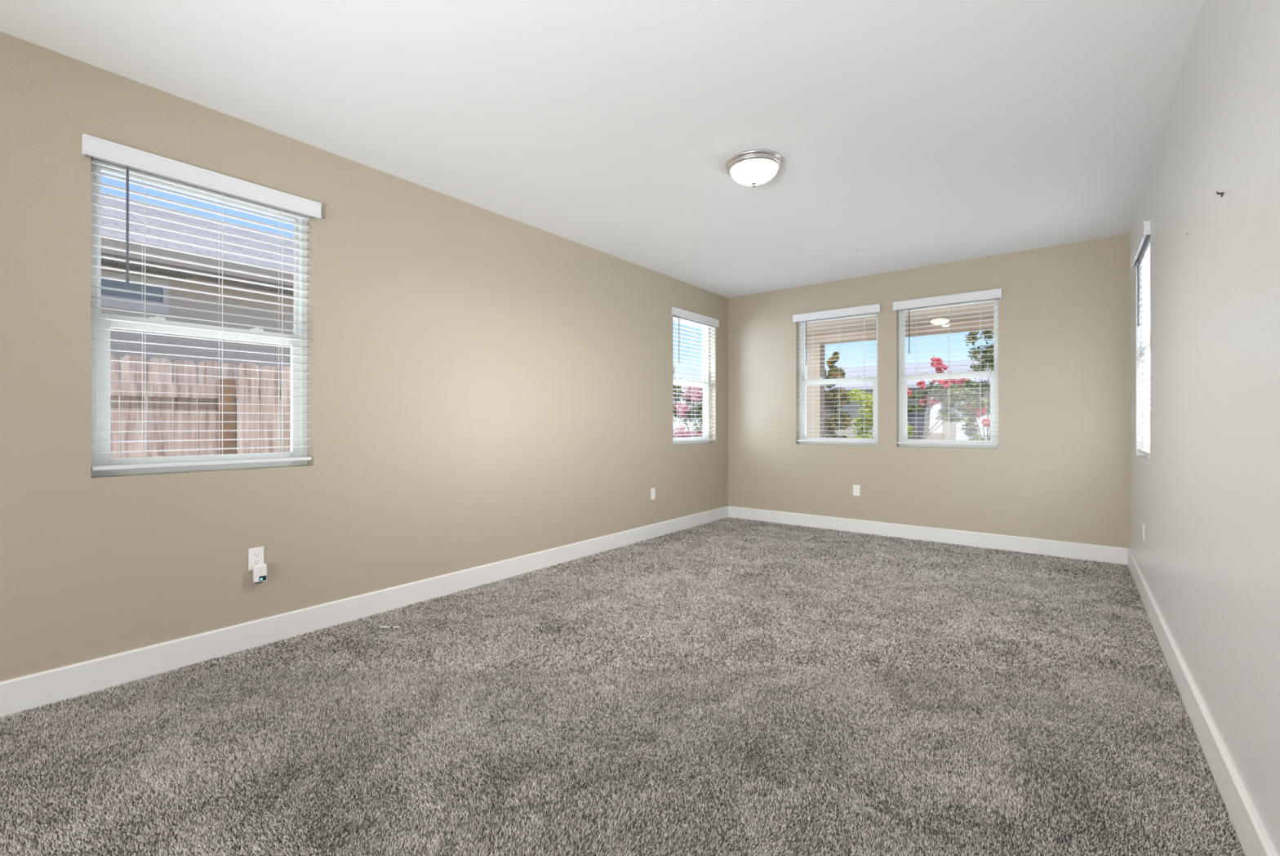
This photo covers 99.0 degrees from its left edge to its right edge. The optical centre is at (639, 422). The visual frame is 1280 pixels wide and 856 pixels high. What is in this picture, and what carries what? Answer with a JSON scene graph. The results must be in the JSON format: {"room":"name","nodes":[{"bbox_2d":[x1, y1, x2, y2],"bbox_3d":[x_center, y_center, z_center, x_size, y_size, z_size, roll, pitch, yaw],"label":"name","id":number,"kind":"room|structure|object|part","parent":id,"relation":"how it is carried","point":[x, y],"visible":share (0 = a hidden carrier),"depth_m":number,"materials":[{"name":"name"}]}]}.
{"room":"empty living room","nodes":[
{"label":"empty living room","id":0,"kind":"room"},
{"bbox_2d":[0,31,728,681],"bbox_3d":[-1.764,-0.185,3.329,0.170,2.760,9.390,0,0,38],"label":"wall","id":1,"kind":"structure","parent":0,"point":[461,419],"depth_m":3.21,"materials":[{"name":"beige paint"}]},
{"bbox_2d":[90,162,306,476],"bbox_3d":[-2.217,-0.485,2.814,0.075,1.450,0.894,0,0,38],"label":"window","id":2,"kind":"structure","parent":1,"relation":"in","point":[96,459],"depth_m":2.70,"materials":[{"name":"white plastic"}]},
{"bbox_3d":[-2.233,-0.819,2.826,0.025,0.718,0.830,0,0,38],"label":"sash","id":3,"kind":"part","parent":2,"relation":"part of","materials":[{"name":"white plastic"}]},
{"bbox_3d":[-2.208,-0.146,2.806,0.034,0.708,0.830,0,0,38],"label":"sash","id":4,"kind":"part","parent":2,"relation":"part of","materials":[{"name":"white plastic"}]},
{"bbox_2d":[81,133,321,470],"bbox_3d":[-2.134,-0.515,2.748,0.100,1.456,0.950,0,0,38],"label":"window blind","id":5,"kind":"object","parent":2,"relation":"attached to","point":[102,152],"visible":0.95,"depth_m":2.69,"materials":[{"name":"white plastic"}]},
{"bbox_3d":[-2.314,-0.485,2.552,0.058,1.370,0.008,0,0,38],"label":"ladder cord","id":6,"kind":"part","parent":5,"relation":"part of","materials":[{"name":"white fabric"}]},
{"bbox_3d":[-2.150,0.200,2.761,0.054,0.018,0.886,0,0,38],"label":"rail","id":7,"kind":"part","parent":5,"relation":"part of","materials":[{"name":"white plastic"}]},
{"bbox_3d":[-2.132,-0.485,2.784,0.058,1.370,0.008,0,0,38],"label":"ladder cord","id":8,"kind":"part","parent":5,"relation":"part of","materials":[{"name":"white fabric"}]},
{"bbox_3d":[-1.966,-0.485,2.995,0.058,1.370,0.008,0,0,38],"label":"ladder cord","id":9,"kind":"part","parent":5,"relation":"part of","materials":[{"name":"white fabric"}]},
{"bbox_2d":[248,546,263,570],"bbox_3d":[-2.013,0.710,2.868,0.008,0.115,0.070,0,0,38],"label":"wall outlet","id":10,"kind":"object","parent":1,"relation":"attached to","point":[255,555],"visible":0.94,"depth_m":2.86,"materials":[{"name":"white plastic"}]},
{"bbox_2d":[253,559,260,564],"bbox_3d":[-2.012,0.730,2.867,0.003,0.027,0.034,0,0,38],"label":"socket","id":11,"kind":"object","parent":10,"relation":"attached to","point":[255,562],"depth_m":2.87,"materials":[{"name":"grey plastic"}]},
{"bbox_2d":[253,551,260,557],"bbox_3d":[-2.012,0.691,2.867,0.003,0.027,0.034,0,0,38],"label":"socket","id":12,"kind":"object","parent":10,"relation":"attached to","point":[255,554],"depth_m":2.87,"materials":[{"name":"grey plastic"}]},
{"bbox_2d":[253,563,266,583],"bbox_3d":[-1.990,0.787,2.861,0.038,0.094,0.056,0,0,38],"label":"plug","id":13,"kind":"object","parent":10,"relation":"attached to","point":[260,571],"visible":1,"depth_m":2.85,"materials":[{"name":"white plastic"}]},
{"bbox_2d":[0,505,728,717],"bbox_3d":[-1.692,1.104,3.272,0.015,0.142,9.050,0,0,38],"label":"baseboard","id":14,"kind":"structure","parent":1,"relation":"attached to","point":[28,691],"depth_m":2.92,"materials":[{"name":"white paint"}]},
{"bbox_2d":[650,487,655,499],"bbox_3d":[0.134,0.722,5.598,0.008,0.115,0.070,0,0,38],"label":"wall outlet","id":15,"kind":"object","parent":1,"relation":"attached to","point":[652,490],"visible":1,"depth_m":5.59,"materials":[{"name":"white plastic"}]},
{"bbox_2d":[672,317,709,444],"bbox_3d":[0.537,-0.485,6.314,0.075,1.450,0.897,0,0,38],"label":"window","id":16,"kind":"structure","parent":1,"relation":"in","point":[677,379],"depth_m":6.60,"materials":[{"name":"white plastic"}]},
{"bbox_3d":[0.521,-0.819,6.326,0.025,0.718,0.833,0,0,38],"label":"sash","id":17,"kind":"part","parent":16,"relation":"part of","materials":[{"name":"white plastic"}]},
{"bbox_3d":[0.547,-0.146,6.306,0.034,0.708,0.833,0,0,38],"label":"sash","id":18,"kind":"part","parent":16,"relation":"part of","materials":[{"name":"white plastic"}]},
{"bbox_2d":[671,306,719,442],"bbox_3d":[0.621,-0.515,6.248,0.100,1.456,0.953,0,0,38],"label":"window blind","id":19,"kind":"object","parent":16,"relation":"attached to","point":[677,313],"visible":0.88,"depth_m":6.25,"materials":[{"name":"white plastic"}]},
{"bbox_3d":[0.604,0.200,6.261,0.054,0.018,0.889,0,0,38],"label":"rail","id":20,"kind":"part","parent":19,"relation":"part of","materials":[{"name":"white plastic"}]},
{"bbox_3d":[0.622,-0.485,6.284,0.058,1.370,0.008,0,0,38],"label":"ladder cord","id":21,"kind":"part","parent":19,"relation":"part of","materials":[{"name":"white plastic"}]},
{"bbox_3d":[0.789,-0.485,6.495,0.058,1.370,0.008,0,0,38],"label":"ladder cord","id":22,"kind":"part","parent":19,"relation":"part of","materials":[{"name":"white fabric"}]},
{"bbox_2d":[0,0,1203,297],"bbox_3d":[-0.225,-1.625,2.117,4.088,0.120,9.390,0,0,38],"label":"ceiling","id":23,"kind":"structure","parent":0,"point":[910,134],"depth_m":2.63,"materials":[{"name":"white paint"}]},
{"bbox_2d":[724,149,783,186],"bbox_3d":[0.684,-1.490,3.279,0.342,0.149,0.342,0,0,38],"label":"ceiling light","id":24,"kind":"object","parent":23,"relation":"attached to","point":[753,167],"visible":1,"depth_m":3.19,"materials":[{"name":"white glass"}]},
{"bbox_3d":[0.684,-1.479,3.279,0.277,0.080,0.277,0,0,38],"label":"lamp shade","id":25,"kind":"part","parent":24,"relation":"part of","materials":[{"name":"white glass"}]},
{"bbox_2d":[852,246,860,249],"bbox_3d":[1.932,-1.558,4.880,0.068,0.011,0.068,0,0,38],"label":"sprinkler cover","id":26,"kind":"object","parent":23,"relation":"attached to","point":[855,247],"visible":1,"depth_m":4.87,"materials":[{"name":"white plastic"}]},
{"bbox_2d":[0,516,1244,855],"bbox_3d":[-0.277,1.235,2.051,3.748,0.120,9.220,0,0,38],"label":"floor","id":27,"kind":"structure","parent":0,"point":[727,686],"depth_m":2.13,"materials":[{"name":"grey carpet"}]},
{"bbox_2d":[728,233,1129,548],"bbox_3d":[2.626,-0.185,5.740,3.748,2.760,0.170,0,0,38],"label":"wall","id":28,"kind":"structure","parent":0,"point":[1059,469],"depth_m":5.13,"materials":[{"name":"beige paint"}]},
{"bbox_2d":[799,313,877,445],"bbox_3d":[2.222,-0.485,6.106,0.890,1.450,0.075,0,0,38],"label":"window","id":29,"kind":"structure","parent":28,"relation":"in","point":[802,388],"depth_m":6.19,"materials":[{"name":"white plastic"}]},
{"bbox_2d":[792,303,880,442],"bbox_3d":[2.156,-0.515,6.022,0.946,1.456,0.100,0,0,38],"label":"window blind","id":30,"kind":"object","parent":29,"relation":"attached to","point":[869,309],"visible":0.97,"depth_m":6.02,"materials":[{"name":"white plastic"}]},
{"bbox_3d":[1.961,-0.485,6.202,0.008,1.370,0.058,0,0,38],"label":"ladder cord","id":31,"kind":"part","parent":30,"relation":"part of","materials":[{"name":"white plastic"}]},
{"bbox_3d":[2.169,0.200,6.039,0.882,0.018,0.054,0,0,38],"label":"rail","id":32,"kind":"part","parent":30,"relation":"part of","materials":[{"name":"white plastic"}]},
{"bbox_3d":[2.192,-0.485,6.021,0.008,1.370,0.058,0,0,38],"label":"ladder cord","id":33,"kind":"part","parent":30,"relation":"part of","materials":[{"name":"white fabric"}]},
{"bbox_3d":[2.214,-0.146,6.096,0.826,0.708,0.034,0,0,38],"label":"sash","id":34,"kind":"part","parent":29,"relation":"part of","materials":[{"name":"white plastic"}]},
{"bbox_3d":[2.234,-0.819,6.122,0.826,0.718,0.025,0,0,38],"label":"sash","id":35,"kind":"part","parent":29,"relation":"part of","materials":[{"name":"clear glass"}]},
{"bbox_2d":[853,484,859,495],"bbox_3d":[2.324,0.721,5.865,0.070,0.115,0.008,0,0,38],"label":"wall outlet","id":36,"kind":"object","parent":28,"relation":"attached to","point":[855,487],"visible":1,"depth_m":5.86,"materials":[{"name":"white plastic"}]},
{"bbox_2d":[728,506,1127,564],"bbox_3d":[2.569,1.104,5.668,3.718,0.142,0.015,0,0,38],"label":"baseboard","id":37,"kind":"structure","parent":28,"relation":"attached to","point":[1083,551],"depth_m":5.32,"materials":[{"name":"white paint"}]},
{"bbox_2d":[898,299,998,448],"bbox_3d":[3.061,-0.485,5.446,0.879,1.450,0.075,0,0,38],"label":"window","id":38,"kind":"structure","parent":28,"relation":"in","point":[994,380],"depth_m":5.43,"materials":[{"name":"white plastic"}]},
{"bbox_2d":[893,288,1002,445],"bbox_3d":[2.995,-0.515,5.362,0.935,1.456,0.100,0,0,38],"label":"window blind","id":39,"kind":"object","parent":38,"relation":"attached to","point":[993,294],"visible":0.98,"depth_m":5.32,"materials":[{"name":"white plastic"}]},
{"bbox_3d":[2.803,-0.485,5.540,0.008,1.370,0.058,0,0,38],"label":"ladder cord","id":40,"kind":"part","parent":39,"relation":"part of","materials":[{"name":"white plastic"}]},
{"bbox_3d":[3.008,0.200,5.379,0.871,0.018,0.054,0,0,38],"label":"rail","id":41,"kind":"part","parent":39,"relation":"part of","materials":[{"name":"white plastic"}]},
{"bbox_3d":[3.031,-0.485,5.361,0.008,1.370,0.058,0,0,38],"label":"ladder cord","id":42,"kind":"part","parent":39,"relation":"part of","materials":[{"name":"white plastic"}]},
{"bbox_3d":[3.238,-0.485,5.198,0.008,1.370,0.058,0,0,38],"label":"ladder cord","id":43,"kind":"part","parent":39,"relation":"part of","materials":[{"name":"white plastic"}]},
{"bbox_3d":[3.053,-0.146,5.436,0.815,0.708,0.034,0,0,38],"label":"sash","id":44,"kind":"part","parent":38,"relation":"part of","materials":[{"name":"white plastic"}]},
{"bbox_3d":[3.073,-0.819,5.462,0.815,0.718,0.025,0,0,38],"label":"sash","id":45,"kind":"part","parent":38,"relation":"part of","materials":[{"name":"clear glass"}]},
{"bbox_2d":[1129,0,1279,855],"bbox_3d":[1.315,-0.185,0.906,0.170,2.760,9.390,0,0,38],"label":"wall","id":46,"kind":"structure","parent":0,"point":[1206,496],"depth_m":1.82,"materials":[{"name":"white paint"}]},
{"bbox_2d":[1129,220,1150,455],"bbox_3d":[3.436,-0.515,3.714,0.100,1.456,0.949,0,0,38],"label":"window blind","id":47,"kind":"object","parent":46,"relation":"attached to","point":[1144,261],"visible":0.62,"depth_m":3.77,"materials":[{"name":"white plastic"}]},
{"bbox_3d":[3.453,0.200,3.701,0.054,0.018,0.885,0,0,38],"label":"rail","id":48,"kind":"part","parent":47,"relation":"part of","materials":[{"name":"white plastic"}]},
{"bbox_3d":[3.435,-0.485,3.677,0.058,1.370,0.008,0,0,38],"label":"ladder cord","id":49,"kind":"part","parent":47,"relation":"part of","materials":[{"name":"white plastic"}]},
{"bbox_3d":[3.617,-0.485,3.909,0.058,1.370,0.008,0,0,38],"label":"ladder cord","id":50,"kind":"part","parent":47,"relation":"part of","materials":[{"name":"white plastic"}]},
{"bbox_2d":[1142,522,1144,541],"bbox_3d":[3.363,0.728,3.653,0.008,0.115,0.070,0,0,38],"label":"wall outlet","id":51,"kind":"object","parent":46,"relation":"attached to","point":[1143,524],"visible":1,"depth_m":3.64,"materials":[{"name":"white plastic"}]},
{"bbox_2d":[1127,547,1276,855],"bbox_3d":[1.242,1.104,0.963,0.015,0.142,9.050,0,0,38],"label":"baseboard","id":52,"kind":"structure","parent":46,"relation":"attached to","point":[1254,840],"depth_m":1.86,"materials":[{"name":"white paint"}]},
{"bbox_2d":[1215,191,1223,196],"bbox_3d":[1.875,-0.741,1.769,0.018,0.015,0.024,0,0,38],"label":"wall hook","id":53,"kind":"object","parent":46,"relation":"attached to","point":[1217,193],"visible":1,"depth_m":1.76,"materials":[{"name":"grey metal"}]},
{"label":"outside","id":54,"kind":"structure","parent":0,"visible":0},
{"bbox_3d":[8.439,1.475,18.809,70.000,0.300,80.000,0,0,38],"label":"ground","id":55,"kind":"structure","parent":54,"visible":0},
{"bbox_2d":[110,354,238,457],"bbox_3d":[-4.569,0.422,2.603,0.061,1.806,4.440,0,0,38],"label":"wooden fence","id":56,"kind":"object","parent":55,"relation":"on","point":[124,366],"visible":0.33,"depth_m":4.00,"materials":[{"name":"brown wood"}]},
{"bbox_3d":[-4.560,-0.235,2.596,0.038,0.090,4.440,0,0,38],"label":"rail","id":57,"kind":"part","parent":56,"relation":"part of","materials":[{"name":"brown wood"}]},
{"bbox_3d":[-4.560,0.275,2.596,0.038,0.090,4.440,0,0,38],"label":"rail","id":58,"kind":"part","parent":56,"relation":"part of","materials":[{"name":"brown wood"}]},
{"bbox_2d":[101,191,293,456],"bbox_3d":[-7.617,-0.780,5.739,6.530,4.210,12.600,0,0,38],"label":"neighbouring house","id":59,"kind":"structure","parent":55,"relation":"on","point":[114,335],"depth_m":5.42,"materials":[{"name":"beige paint"}]},
{"bbox_3d":[-4.899,-1.215,4.758,0.008,0.142,1.130,0,0,38],"label":"pane","id":60,"kind":"part","parent":59,"relation":"part of","materials":[{"name":"blue"}]},
{"bbox_2d":[217,378,235,453],"bbox_3d":[-3.179,0.495,4.207,0.090,1.660,0.090,0,0,38],"label":"fence post","id":61,"kind":"object","parent":55,"relation":"on","point":[226,389],"visible":0.36,"depth_m":4.18,"materials":[{"name":"brown wood"}]},
{"bbox_2d":[235,362,290,453],"bbox_3d":[-2.156,0.430,5.377,0.061,1.790,3.015,0,0,38],"label":"wooden fence","id":62,"kind":"object","parent":55,"relation":"on","point":[242,372],"visible":0.09,"depth_m":4.30,"materials":[{"name":"brown wood"}]},
{"bbox_3d":[-2.165,-0.235,5.384,0.038,0.090,3.015,0,0,38],"label":"rail","id":63,"kind":"part","parent":62,"relation":"part of","materials":[{"name":"brown wood"}]},
{"bbox_2d":[672,366,702,437],"bbox_3d":[1.542,-0.062,13.258,2.472,2.777,1.991,0,0,-2],"label":"flowering tree","id":64,"kind":"object","parent":55,"relation":"on","point":[679,410],"visible":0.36,"depth_m":12.89,"materials":[{"name":"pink plant"}]},
{"bbox_2d":[806,351,855,437],"bbox_3d":[3.874,-0.088,11.523,1.266,2.827,1.007,0,0,24],"label":"tree","id":65,"kind":"object","parent":55,"relation":"on","point":[830,401],"visible":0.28,"depth_m":11.35,"materials":[{"name":"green plant"}]},
{"bbox_2d":[846,387,917,438],"bbox_3d":[5.304,0.240,12.874,2.176,2.170,1.428,0,0,38],"label":"shrub","id":66,"kind":"object","parent":55,"relation":"on","point":[865,401],"visible":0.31,"depth_m":12.65,"materials":[{"name":"green plant"}]},
{"bbox_2d":[805,360,991,439],"bbox_3d":[14.296,-0.725,24.635,14.200,4.100,9.200,0,0,38],"label":"house","id":67,"kind":"structure","parent":55,"relation":"on","point":[868,387],"depth_m":22.33,"materials":[{"name":"beige"}]},
{"bbox_3d":[11.049,0.275,22.328,0.950,2.100,0.080,0,0,38],"label":"door","id":68,"kind":"part","parent":67,"relation":"part of","materials":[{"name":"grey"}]},
{"bbox_3d":[14.055,0.200,19.963,4.400,2.250,0.080,0,0,38],"label":"garage door","id":69,"kind":"part","parent":67,"relation":"part of","materials":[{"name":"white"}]},
{"bbox_2d":[906,363,983,439],"bbox_3d":[6.053,0.055,11.245,1.833,2.544,0.709,0,0,38],"label":"flowering tree","id":70,"kind":"object","parent":55,"relation":"on","point":[937,394],"visible":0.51,"depth_m":11.18,"materials":[{"name":"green plant"}]},
{"bbox_2d":[929,329,994,439],"bbox_3d":[5.442,-0.182,8.882,1.292,3.018,0.818,0,0,38],"label":"flowering tree","id":71,"kind":"object","parent":55,"relation":"on","point":[971,427],"visible":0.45,"depth_m":8.80,"materials":[{"name":"green plant"}]},
{"bbox_3d":[4.178,1.270,6.142,6.230,0.110,2.380,0,0,38],"label":"porch slab","id":72,"kind":"object","parent":55,"relation":"on","visible":0},
{"bbox_2d":[807,343,824,437],"bbox_3d":[2.712,0.003,8.427,0.280,2.425,0.280,0,0,38],"label":"porch post","id":73,"kind":"object","parent":72,"relation":"on","point":[821,388],"visible":0.27,"depth_m":8.35,"materials":[{"name":"beige paint"}]},
{"bbox_2d":[806,317,994,345],"bbox_3d":[4.767,-1.518,6.810,6.130,0.615,0.240,0,0,38],"label":"beam","id":74,"kind":"structure","parent":73,"relation":"on","point":[830,341],"depth_m":7.43,"materials":[{"name":"beige paint"}]},
{"bbox_2d":[806,301,994,336],"bbox_3d":[4.161,-1.375,6.040,6.130,0.100,2.200,0,0,38],"label":"ceiling","id":75,"kind":"structure","parent":74,"relation":"attached to","point":[989,307],"depth_m":7.01,"materials":[{"name":"beige paint"}]},
{"bbox_2d":[928,316,951,324],"bbox_3d":[3.802,-1.290,6.934,0.248,0.070,0.248,0,0,38],"label":"porch light","id":76,"kind":"object","parent":75,"relation":"attached to","point":[940,322],"visible":0.77,"depth_m":6.86,"materials":[{"name":"silver metal"}]},
{"bbox_3d":[3.802,-1.279,6.934,0.216,0.048,0.216,0,0,38],"label":"lamp shade","id":77,"kind":"part","parent":76,"relation":"part of","materials":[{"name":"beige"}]}
]}

